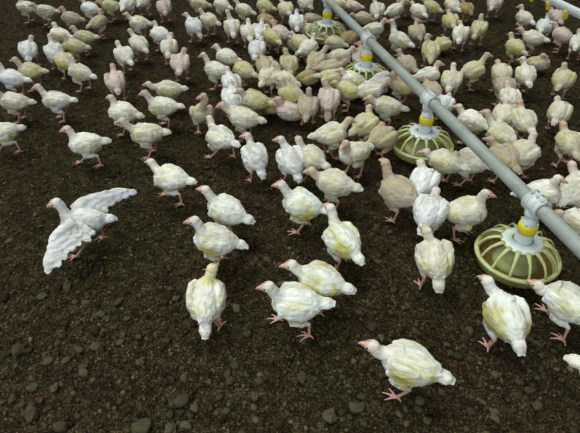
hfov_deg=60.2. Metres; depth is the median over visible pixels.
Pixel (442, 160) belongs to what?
chicken
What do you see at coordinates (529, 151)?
chicken
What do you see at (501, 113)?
chicken
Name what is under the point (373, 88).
chicken
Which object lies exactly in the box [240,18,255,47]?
chicken
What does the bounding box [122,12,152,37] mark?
chicken
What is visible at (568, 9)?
pipe
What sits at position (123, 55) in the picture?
chicken
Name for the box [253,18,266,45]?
chicken
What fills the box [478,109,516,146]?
chicken
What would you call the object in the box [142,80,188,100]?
chicken
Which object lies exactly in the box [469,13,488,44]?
chicken
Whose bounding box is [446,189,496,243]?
chicken
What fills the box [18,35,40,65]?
chicken
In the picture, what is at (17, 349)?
clod
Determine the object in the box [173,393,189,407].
clod
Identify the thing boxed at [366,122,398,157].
chicken
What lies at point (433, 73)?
chicken
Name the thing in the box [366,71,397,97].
chicken
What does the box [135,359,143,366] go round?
clod
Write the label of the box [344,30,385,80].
pet feeder
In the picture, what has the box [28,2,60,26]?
chicken
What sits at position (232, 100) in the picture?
chicken
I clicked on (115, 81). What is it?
chicken
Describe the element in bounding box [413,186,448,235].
chicken
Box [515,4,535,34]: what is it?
chicken
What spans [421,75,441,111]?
chicken
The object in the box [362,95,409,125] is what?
chicken
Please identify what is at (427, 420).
clod
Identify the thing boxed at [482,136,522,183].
chicken
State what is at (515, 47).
chicken
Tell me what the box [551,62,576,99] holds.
chicken
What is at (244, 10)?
chicken
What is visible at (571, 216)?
chicken
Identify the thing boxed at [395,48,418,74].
chicken
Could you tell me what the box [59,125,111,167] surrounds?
chicken
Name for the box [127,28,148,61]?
chicken
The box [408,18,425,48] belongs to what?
chicken
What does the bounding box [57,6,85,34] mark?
chicken
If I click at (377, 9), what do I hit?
chicken
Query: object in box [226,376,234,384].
clod
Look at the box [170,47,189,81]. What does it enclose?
chicken
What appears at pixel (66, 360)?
clod
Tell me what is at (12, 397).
clod
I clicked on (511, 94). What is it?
chicken
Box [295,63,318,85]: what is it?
chicken
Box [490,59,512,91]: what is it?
chicken
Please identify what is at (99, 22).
chicken
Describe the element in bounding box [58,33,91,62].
chicken
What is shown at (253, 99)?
chicken
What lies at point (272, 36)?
chicken
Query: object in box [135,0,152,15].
chicken
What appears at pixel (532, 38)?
chicken
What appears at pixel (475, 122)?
chicken
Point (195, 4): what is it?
chicken
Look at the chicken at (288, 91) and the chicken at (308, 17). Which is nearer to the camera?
the chicken at (288, 91)
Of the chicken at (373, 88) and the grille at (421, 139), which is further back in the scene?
the chicken at (373, 88)
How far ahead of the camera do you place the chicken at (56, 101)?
2.84 m
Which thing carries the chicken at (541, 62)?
on the floor
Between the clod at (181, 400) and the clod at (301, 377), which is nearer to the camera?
the clod at (181, 400)
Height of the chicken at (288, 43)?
0.121 m
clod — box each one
[8,393,16,403]
[11,343,24,356]
[24,404,38,422]
[26,383,38,391]
[36,292,47,299]
[50,382,57,392]
[52,421,67,432]
[61,357,69,363]
[89,342,101,350]
[95,310,105,316]
[114,298,121,305]
[116,339,124,345]
[132,417,150,432]
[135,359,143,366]
[165,422,176,432]
[172,295,179,300]
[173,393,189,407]
[180,374,187,382]
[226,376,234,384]
[242,330,251,336]
[251,392,258,401]
[296,371,306,382]
[322,407,337,423]
[348,401,365,413]
[422,417,431,424]
[465,326,473,334]
[490,411,499,423]
[523,386,534,394]
[532,401,542,410]
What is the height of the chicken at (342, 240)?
0.253 m
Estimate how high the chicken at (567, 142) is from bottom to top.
0.206 m
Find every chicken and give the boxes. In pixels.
[0,62,32,93]
[0,91,36,123]
[0,122,25,153]
[9,57,49,91]
[16,0,34,22]
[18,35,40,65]
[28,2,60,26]
[31,84,78,123]
[43,33,59,69]
[43,188,136,273]
[50,22,72,49]
[53,44,75,79]
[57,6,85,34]
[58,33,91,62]
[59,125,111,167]
[67,54,96,91]
[69,25,100,55]
[78,0,103,18]
[85,8,107,38]
[95,0,119,22]
[104,63,127,99]
[105,94,144,136]
[113,40,133,73]
[115,117,171,159]
[119,0,135,19]
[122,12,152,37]
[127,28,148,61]
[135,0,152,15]
[138,90,184,129]
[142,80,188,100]
[144,158,197,206]
[150,20,168,50]
[156,0,171,22]
[160,32,177,64]
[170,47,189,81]
[181,12,202,41]
[183,216,248,269]
[186,262,226,339]
[188,0,212,19]
[189,93,213,133]
[195,185,255,230]
[197,8,221,36]
[198,52,231,89]
[204,114,240,158]
[210,43,242,72]
[213,0,233,19]
[215,102,266,141]
[221,66,241,88]
[221,78,242,117]
[223,9,240,42]
[231,55,257,90]
[232,0,256,24]
[233,88,275,115]
[239,132,268,182]
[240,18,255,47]
[248,36,265,66]
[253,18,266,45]
[255,51,274,82]
[255,281,335,341]
[256,0,277,13]
[257,9,277,26]
[258,61,277,96]
[262,97,277,114]
[263,24,281,53]
[269,19,291,49]
[271,180,326,234]
[272,63,301,88]
[272,96,300,120]
[272,136,304,182]
[276,77,305,103]
[277,0,293,23]
[279,259,356,315]
[280,47,297,76]
[286,31,292,49]
[288,31,308,60]
[289,9,304,33]
[294,135,331,181]
[295,33,318,62]
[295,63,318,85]
[297,0,313,14]
[297,87,318,125]
[301,23,319,35]
[302,166,363,209]
[304,13,322,23]
[305,45,329,80]
[307,116,356,159]
[313,58,350,71]
[313,69,340,87]
[318,77,340,121]
[319,32,348,49]
[321,202,364,270]
[326,46,357,67]
[329,80,364,111]
[334,0,350,18]
[334,67,365,100]
[338,140,374,178]
[341,30,358,45]
[344,0,364,12]
[348,104,378,141]
[349,11,377,24]
[351,41,363,62]
[358,80,391,108]
[358,339,455,401]
[362,18,387,38]
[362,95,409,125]
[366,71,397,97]
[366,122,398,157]
[370,0,384,22]
[378,158,417,222]
[383,0,407,26]
[385,18,414,59]
[386,72,414,102]
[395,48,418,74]
[396,0,412,16]
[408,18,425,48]
[409,1,427,23]
[409,158,440,195]
[412,60,444,83]
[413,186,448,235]
[413,225,454,293]
[417,148,471,181]
[421,33,440,66]
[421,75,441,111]
[422,0,443,21]
[434,36,451,51]
[435,92,455,119]
[441,62,463,99]
[442,9,458,36]
[444,0,461,13]
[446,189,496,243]
[450,103,488,143]
[451,20,469,51]
[451,147,490,186]
[460,0,473,21]
[461,52,492,90]
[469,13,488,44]
[476,274,531,356]
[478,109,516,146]
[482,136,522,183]
[486,0,503,17]
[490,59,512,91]
[491,75,516,105]
[492,100,516,125]
[498,81,521,107]
[505,32,527,65]
[510,99,537,138]
[510,174,567,203]
[513,130,540,178]
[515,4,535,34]
[515,56,536,92]
[516,27,550,55]
[520,53,549,70]
[524,279,579,345]
[536,12,553,36]
[544,95,572,134]
[549,7,564,30]
[550,21,572,52]
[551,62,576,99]
[551,120,579,167]
[553,207,579,234]
[556,160,579,208]
[563,354,579,373]
[566,28,579,59]
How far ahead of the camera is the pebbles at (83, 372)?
1.77 m
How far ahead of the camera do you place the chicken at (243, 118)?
2.65 m
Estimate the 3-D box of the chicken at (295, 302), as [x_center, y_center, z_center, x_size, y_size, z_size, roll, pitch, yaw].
[0.022,0.306,1.679,0.232,0.241,0.155,23,44,26]
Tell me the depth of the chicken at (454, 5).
4.21 m
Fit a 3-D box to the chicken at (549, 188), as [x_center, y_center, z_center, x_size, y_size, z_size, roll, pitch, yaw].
[1.069,-0.091,2.178,0.208,0.227,0.130,8,40,9]
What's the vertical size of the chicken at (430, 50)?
0.225 m
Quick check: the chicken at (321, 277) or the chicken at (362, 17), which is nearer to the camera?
the chicken at (321, 277)
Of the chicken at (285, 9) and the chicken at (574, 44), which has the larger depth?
the chicken at (285, 9)
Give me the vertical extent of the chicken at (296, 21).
0.199 m
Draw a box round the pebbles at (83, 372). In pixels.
[0,0,579,432]
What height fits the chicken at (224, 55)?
0.204 m
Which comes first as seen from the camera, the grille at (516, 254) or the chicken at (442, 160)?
the grille at (516, 254)
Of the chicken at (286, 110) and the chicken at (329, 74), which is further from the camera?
the chicken at (329, 74)
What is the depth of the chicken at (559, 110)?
2.72 m
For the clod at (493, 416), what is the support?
on the floor
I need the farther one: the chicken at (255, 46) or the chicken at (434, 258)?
the chicken at (255, 46)
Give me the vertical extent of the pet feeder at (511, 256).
0.358 m
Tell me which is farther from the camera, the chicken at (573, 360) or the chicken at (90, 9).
the chicken at (90, 9)
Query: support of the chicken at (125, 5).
on the floor
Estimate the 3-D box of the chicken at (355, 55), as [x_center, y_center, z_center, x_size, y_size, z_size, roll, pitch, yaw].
[0.478,-1.066,3.405,0.127,0.193,0.221,0,39,1]
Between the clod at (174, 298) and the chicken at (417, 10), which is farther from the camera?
the chicken at (417, 10)
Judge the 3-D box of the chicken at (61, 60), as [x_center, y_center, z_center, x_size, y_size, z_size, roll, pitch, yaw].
[-1.491,-1.017,3.332,0.127,0.208,0.232,-32,49,-33]
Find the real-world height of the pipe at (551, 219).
0.052 m
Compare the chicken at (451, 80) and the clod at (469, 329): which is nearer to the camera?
the clod at (469, 329)
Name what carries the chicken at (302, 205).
on the floor
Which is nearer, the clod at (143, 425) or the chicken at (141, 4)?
the clod at (143, 425)
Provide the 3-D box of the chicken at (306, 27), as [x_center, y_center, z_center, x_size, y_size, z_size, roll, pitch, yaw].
[0.155,-1.491,3.971,0.243,0.126,0.121,8,40,10]
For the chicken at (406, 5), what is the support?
on the floor
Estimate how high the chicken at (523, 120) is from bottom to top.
0.212 m
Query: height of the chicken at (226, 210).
0.240 m
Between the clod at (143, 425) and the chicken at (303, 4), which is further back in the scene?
the chicken at (303, 4)
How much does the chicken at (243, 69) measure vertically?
0.204 m
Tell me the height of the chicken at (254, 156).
0.221 m
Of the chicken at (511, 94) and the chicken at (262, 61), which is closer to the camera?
the chicken at (511, 94)
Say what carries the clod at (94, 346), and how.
on the floor
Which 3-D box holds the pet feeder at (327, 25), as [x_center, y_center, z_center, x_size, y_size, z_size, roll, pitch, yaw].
[0.285,-1.528,3.834,0.324,0.358,0.324,9,40,11]
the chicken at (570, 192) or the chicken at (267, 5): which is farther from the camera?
the chicken at (267, 5)
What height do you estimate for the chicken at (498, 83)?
0.176 m
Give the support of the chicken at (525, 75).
on the floor
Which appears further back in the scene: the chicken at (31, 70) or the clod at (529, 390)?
the chicken at (31, 70)
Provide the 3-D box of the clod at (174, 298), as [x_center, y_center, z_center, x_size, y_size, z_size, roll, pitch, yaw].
[-0.426,0.304,1.870,0.033,0.016,0.026,-26,46,-28]
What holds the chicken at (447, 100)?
on the floor
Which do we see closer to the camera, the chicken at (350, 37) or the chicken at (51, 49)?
the chicken at (51, 49)
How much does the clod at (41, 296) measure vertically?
0.016 m
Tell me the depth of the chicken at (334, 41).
3.71 m
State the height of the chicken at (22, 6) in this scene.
0.213 m
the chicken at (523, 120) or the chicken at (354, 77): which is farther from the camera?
the chicken at (354, 77)
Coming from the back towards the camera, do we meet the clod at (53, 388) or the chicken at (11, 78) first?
the chicken at (11, 78)
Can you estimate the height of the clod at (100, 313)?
0.015 m
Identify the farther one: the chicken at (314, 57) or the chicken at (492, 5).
the chicken at (492, 5)
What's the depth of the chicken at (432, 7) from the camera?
4.19 m
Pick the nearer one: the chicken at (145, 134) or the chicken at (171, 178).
the chicken at (171, 178)
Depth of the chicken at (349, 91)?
2.94 m
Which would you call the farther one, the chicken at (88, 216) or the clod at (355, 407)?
the chicken at (88, 216)
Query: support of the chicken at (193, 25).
on the floor
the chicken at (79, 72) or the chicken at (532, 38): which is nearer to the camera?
the chicken at (79, 72)
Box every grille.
[306,20,345,40]
[344,61,385,80]
[392,123,453,160]
[474,223,561,284]
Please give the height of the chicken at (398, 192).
0.264 m
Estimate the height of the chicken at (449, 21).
0.189 m
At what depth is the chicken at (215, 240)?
1.89 m
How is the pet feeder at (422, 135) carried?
on the floor
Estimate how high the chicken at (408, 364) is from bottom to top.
0.201 m
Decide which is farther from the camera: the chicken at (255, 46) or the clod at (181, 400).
the chicken at (255, 46)
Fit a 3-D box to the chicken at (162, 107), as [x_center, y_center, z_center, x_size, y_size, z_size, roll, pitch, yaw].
[-0.713,-0.605,2.810,0.250,0.227,0.134,0,39,0]
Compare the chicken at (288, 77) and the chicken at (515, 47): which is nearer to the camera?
the chicken at (288, 77)
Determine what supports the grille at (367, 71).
attached to the pet feeder at (365, 67)
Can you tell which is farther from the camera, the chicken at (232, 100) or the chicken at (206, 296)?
the chicken at (232, 100)
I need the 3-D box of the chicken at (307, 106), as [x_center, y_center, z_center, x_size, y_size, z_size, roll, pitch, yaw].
[0.099,-0.608,2.825,0.122,0.214,0.182,5,39,6]
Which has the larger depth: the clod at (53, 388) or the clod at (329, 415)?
the clod at (53, 388)
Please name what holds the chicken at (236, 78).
on the floor
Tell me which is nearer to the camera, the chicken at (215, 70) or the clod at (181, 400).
the clod at (181, 400)
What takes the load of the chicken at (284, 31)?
on the floor
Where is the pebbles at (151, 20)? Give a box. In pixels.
[2,20,578,432]
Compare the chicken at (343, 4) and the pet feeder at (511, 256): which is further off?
the chicken at (343, 4)
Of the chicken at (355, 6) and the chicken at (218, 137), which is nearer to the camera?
the chicken at (218, 137)
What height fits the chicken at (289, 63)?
0.217 m
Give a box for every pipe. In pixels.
[326,0,579,258]
[529,0,579,18]
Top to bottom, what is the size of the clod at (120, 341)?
0.013 m
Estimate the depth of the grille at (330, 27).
3.85 m
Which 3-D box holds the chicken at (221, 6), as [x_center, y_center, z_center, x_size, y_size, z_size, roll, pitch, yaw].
[-0.573,-1.795,4.291,0.199,0.205,0.134,4,39,4]
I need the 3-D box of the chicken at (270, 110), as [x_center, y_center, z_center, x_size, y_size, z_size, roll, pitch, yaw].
[-0.102,-0.657,2.943,0.208,0.127,0.125,14,41,17]
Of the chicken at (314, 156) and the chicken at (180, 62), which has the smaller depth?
the chicken at (314, 156)
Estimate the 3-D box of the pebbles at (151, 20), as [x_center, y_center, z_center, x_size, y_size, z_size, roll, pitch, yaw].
[0.042,-0.765,3.206,5.896,0.024,4.510,0,39,0]
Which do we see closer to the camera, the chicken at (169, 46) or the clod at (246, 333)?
the clod at (246, 333)
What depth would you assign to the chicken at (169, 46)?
3.48 m
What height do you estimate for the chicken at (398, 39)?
0.262 m
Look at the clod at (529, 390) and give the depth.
1.57 m
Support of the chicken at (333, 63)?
on the floor
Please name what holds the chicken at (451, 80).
on the floor
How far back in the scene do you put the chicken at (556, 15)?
3.99 m
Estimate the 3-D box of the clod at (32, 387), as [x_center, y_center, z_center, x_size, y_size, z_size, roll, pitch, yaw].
[-0.814,0.540,1.581,0.033,0.015,0.034,19,43,22]
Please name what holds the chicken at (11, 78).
on the floor
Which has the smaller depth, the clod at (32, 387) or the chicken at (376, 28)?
the clod at (32, 387)
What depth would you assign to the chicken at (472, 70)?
3.17 m
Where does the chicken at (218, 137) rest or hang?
on the floor
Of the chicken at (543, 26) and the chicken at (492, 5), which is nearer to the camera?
the chicken at (543, 26)
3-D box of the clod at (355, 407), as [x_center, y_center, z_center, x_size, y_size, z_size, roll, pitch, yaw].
[0.207,0.581,1.526,0.053,0.022,0.037,-4,39,-5]
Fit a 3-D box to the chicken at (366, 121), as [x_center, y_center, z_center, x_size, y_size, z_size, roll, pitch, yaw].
[0.385,-0.464,2.648,0.217,0.213,0.133,-28,47,-30]
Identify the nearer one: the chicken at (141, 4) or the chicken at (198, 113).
the chicken at (198, 113)
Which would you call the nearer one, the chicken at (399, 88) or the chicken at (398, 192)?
the chicken at (398, 192)
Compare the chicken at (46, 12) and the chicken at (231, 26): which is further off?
the chicken at (46, 12)
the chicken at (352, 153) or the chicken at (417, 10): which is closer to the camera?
the chicken at (352, 153)
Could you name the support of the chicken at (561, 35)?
on the floor
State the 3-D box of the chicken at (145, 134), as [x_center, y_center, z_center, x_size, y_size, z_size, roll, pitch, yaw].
[-0.746,-0.415,2.574,0.268,0.230,0.140,-6,40,-8]
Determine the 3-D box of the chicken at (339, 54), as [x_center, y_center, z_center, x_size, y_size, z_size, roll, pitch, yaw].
[0.336,-1.065,3.405,0.234,0.191,0.132,-9,40,-11]
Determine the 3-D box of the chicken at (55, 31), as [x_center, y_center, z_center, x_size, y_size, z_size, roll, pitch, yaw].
[-1.687,-1.328,3.716,0.199,0.206,0.130,7,40,8]
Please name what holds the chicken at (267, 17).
on the floor
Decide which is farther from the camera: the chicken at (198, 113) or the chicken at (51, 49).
the chicken at (51, 49)
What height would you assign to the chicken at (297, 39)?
0.185 m
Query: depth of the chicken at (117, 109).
2.71 m
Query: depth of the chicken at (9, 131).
2.57 m
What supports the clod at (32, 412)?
on the floor
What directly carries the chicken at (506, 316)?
on the floor
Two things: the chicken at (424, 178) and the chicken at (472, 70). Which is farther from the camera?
the chicken at (472, 70)
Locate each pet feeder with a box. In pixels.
[306,0,345,44]
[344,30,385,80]
[392,88,453,164]
[474,189,561,288]
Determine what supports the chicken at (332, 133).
on the floor
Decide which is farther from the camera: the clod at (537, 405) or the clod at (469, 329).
the clod at (469, 329)
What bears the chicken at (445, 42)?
on the floor
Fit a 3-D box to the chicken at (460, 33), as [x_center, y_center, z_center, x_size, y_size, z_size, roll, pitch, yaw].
[1.271,-1.338,3.733,0.126,0.198,0.218,13,41,16]
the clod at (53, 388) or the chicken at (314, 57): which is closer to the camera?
the clod at (53, 388)
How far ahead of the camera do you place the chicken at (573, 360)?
1.51 m
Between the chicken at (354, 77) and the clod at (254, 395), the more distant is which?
the chicken at (354, 77)
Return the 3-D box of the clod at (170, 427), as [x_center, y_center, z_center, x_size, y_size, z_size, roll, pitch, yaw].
[-0.353,0.622,1.476,0.034,0.020,0.039,-9,40,-11]
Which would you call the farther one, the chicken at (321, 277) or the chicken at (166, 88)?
the chicken at (166, 88)
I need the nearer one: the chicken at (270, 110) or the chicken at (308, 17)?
the chicken at (270, 110)
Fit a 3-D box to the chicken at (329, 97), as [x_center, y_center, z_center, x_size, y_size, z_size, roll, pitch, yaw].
[0.221,-0.660,2.867,0.131,0.240,0.177,9,40,10]
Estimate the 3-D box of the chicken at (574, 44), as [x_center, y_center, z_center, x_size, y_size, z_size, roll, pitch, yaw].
[2.066,-1.223,3.591,0.122,0.200,0.230,28,47,30]
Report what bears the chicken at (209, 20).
on the floor
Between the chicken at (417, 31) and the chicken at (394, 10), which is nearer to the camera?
the chicken at (417, 31)
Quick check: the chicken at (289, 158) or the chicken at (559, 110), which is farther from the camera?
the chicken at (559, 110)
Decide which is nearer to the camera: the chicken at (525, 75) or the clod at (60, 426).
the clod at (60, 426)
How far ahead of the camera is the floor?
2.05 m
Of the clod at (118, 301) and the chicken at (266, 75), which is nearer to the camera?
the clod at (118, 301)
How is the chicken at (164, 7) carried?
on the floor
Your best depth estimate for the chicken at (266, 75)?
3.08 m
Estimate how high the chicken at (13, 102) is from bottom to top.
0.207 m
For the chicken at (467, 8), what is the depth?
4.20 m
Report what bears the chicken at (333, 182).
on the floor
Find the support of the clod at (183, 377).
on the floor
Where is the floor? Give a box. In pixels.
[0,0,579,432]
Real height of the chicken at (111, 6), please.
0.188 m
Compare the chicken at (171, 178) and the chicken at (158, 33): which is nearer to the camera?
the chicken at (171, 178)
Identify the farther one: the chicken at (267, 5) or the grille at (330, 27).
the chicken at (267, 5)
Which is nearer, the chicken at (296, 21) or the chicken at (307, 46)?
the chicken at (307, 46)
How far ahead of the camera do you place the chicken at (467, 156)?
2.32 m
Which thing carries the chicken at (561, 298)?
on the floor
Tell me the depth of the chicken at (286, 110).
2.85 m
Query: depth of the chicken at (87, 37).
3.63 m

